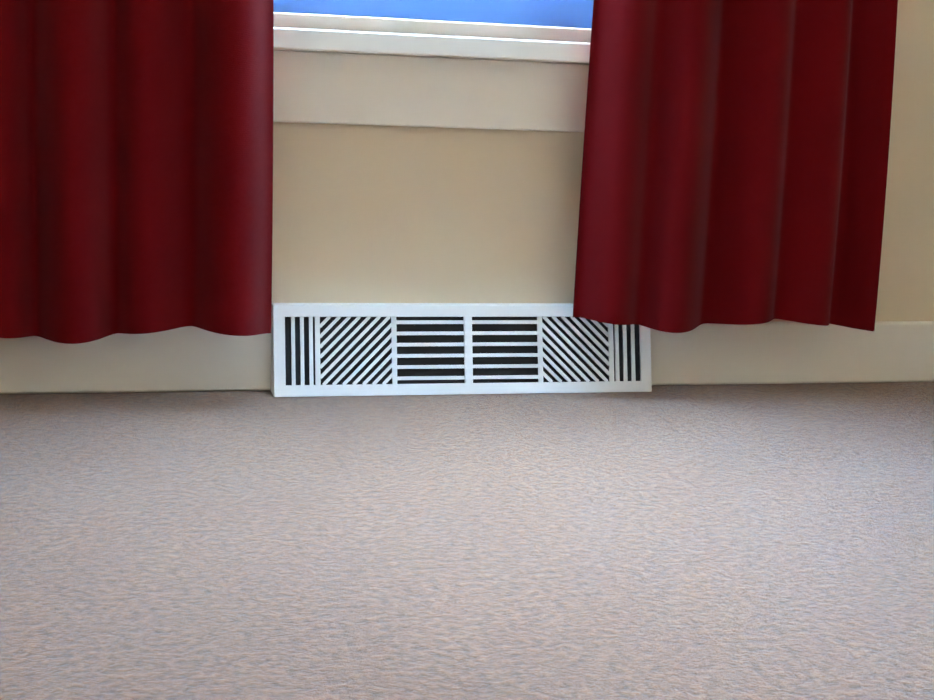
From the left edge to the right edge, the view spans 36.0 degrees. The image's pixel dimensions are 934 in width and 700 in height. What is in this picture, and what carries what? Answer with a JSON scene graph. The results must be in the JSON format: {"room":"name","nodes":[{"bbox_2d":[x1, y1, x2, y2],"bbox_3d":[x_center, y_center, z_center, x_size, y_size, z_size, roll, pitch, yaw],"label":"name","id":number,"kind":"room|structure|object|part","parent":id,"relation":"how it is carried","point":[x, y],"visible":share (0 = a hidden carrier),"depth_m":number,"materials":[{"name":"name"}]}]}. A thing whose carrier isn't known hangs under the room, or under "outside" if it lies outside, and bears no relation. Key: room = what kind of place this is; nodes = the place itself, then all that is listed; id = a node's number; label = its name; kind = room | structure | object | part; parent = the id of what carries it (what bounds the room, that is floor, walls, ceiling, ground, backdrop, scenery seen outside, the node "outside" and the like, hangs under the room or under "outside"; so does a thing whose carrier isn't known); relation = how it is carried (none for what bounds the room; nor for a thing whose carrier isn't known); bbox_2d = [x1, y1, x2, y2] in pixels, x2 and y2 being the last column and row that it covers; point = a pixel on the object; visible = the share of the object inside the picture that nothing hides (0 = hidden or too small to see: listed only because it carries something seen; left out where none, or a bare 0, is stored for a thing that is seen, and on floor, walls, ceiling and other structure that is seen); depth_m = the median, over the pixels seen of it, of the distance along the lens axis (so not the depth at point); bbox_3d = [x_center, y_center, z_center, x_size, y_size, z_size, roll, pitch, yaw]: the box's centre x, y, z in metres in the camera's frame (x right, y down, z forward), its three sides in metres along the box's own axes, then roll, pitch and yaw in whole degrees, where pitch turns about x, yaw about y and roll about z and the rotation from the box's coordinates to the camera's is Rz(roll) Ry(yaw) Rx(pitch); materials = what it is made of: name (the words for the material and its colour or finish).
{"room":"living room","nodes":[
{"label":"living room","id":0,"kind":"room"},
{"bbox_2d":[0,382,933,699],"bbox_3d":[-0.110,0.445,0.068,4.070,0.120,3.820,0,11,-14],"label":"floor","id":1,"kind":"structure","parent":0,"point":[726,542],"depth_m":1.23,"materials":[{"name":"carpet"}]},
{"bbox_2d":[270,303,651,396],"bbox_3d":[-0.001,-0.001,1.820,0.490,0.112,0.051,0,11,-14],"label":"air vent register","id":2,"kind":"object","parent":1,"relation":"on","point":[467,313],"depth_m":1.81,"materials":[{"name":"white metal"}]},
{"bbox_3d":[-0.001,-0.002,1.822,0.490,0.109,0.047,0,11,-14],"label":"air vent sides","id":3,"kind":"part","parent":2,"relation":"part of","materials":[{"name":"white metal"}]},
{"bbox_3d":[-0.002,0.000,1.823,0.484,0.108,0.045,0,11,-14],"label":"air vent body","id":4,"kind":"part","parent":2,"relation":"part of","materials":[{"name":"metal"}]},
{"bbox_2d":[272,0,933,321],"bbox_3d":[-0.143,-1.165,1.659,3.320,2.440,0.160,0,11,-14],"label":"wall","id":5,"kind":"structure","parent":0,"point":[381,214],"depth_m":1.81,"materials":[{"name":"beige paint"}]},
{"bbox_2d":[273,0,593,131],"bbox_3d":[-0.107,-1.123,1.664,1.080,1.700,0.225,0,11,-14],"label":"window","id":6,"kind":"structure","parent":5,"relation":"in","point":[340,69],"depth_m":1.76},
{"bbox_3d":[-0.117,-1.140,1.699,0.866,1.458,0.063,0,11,-14],"label":"window sashes","id":7,"kind":"part","parent":6,"relation":"part of","materials":[{"name":"blue glass"}]},
{"bbox_2d":[0,321,933,393],"bbox_3d":[-0.171,0.007,1.798,3.000,0.085,0.014,0,11,-14],"label":"baseboard","id":8,"kind":"structure","parent":5,"relation":"attached to","point":[187,359],"depth_m":1.90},
{"bbox_3d":[-0.027,-2.108,1.366,1.054,0.040,0.092,0,11,-14],"label":"curtain rod","id":9,"kind":"object","parent":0,"visible":0},
{"bbox_2d":[0,0,273,343],"bbox_3d":[-0.401,-1.084,1.434,0.450,2.187,0.049,0,11,-14],"label":"curtain","id":10,"kind":"object","parent":9,"relation":"hanging from","point":[136,166],"visible":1,"depth_m":1.62,"materials":[{"name":"red fabric"}]},
{"bbox_2d":[573,0,897,332],"bbox_3d":[0.378,-1.095,1.635,0.401,2.177,0.049,0,11,-14],"label":"curtain","id":11,"kind":"object","parent":9,"relation":"hanging from","point":[735,162],"visible":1,"depth_m":1.79,"materials":[{"name":"red fabric"}]}
]}

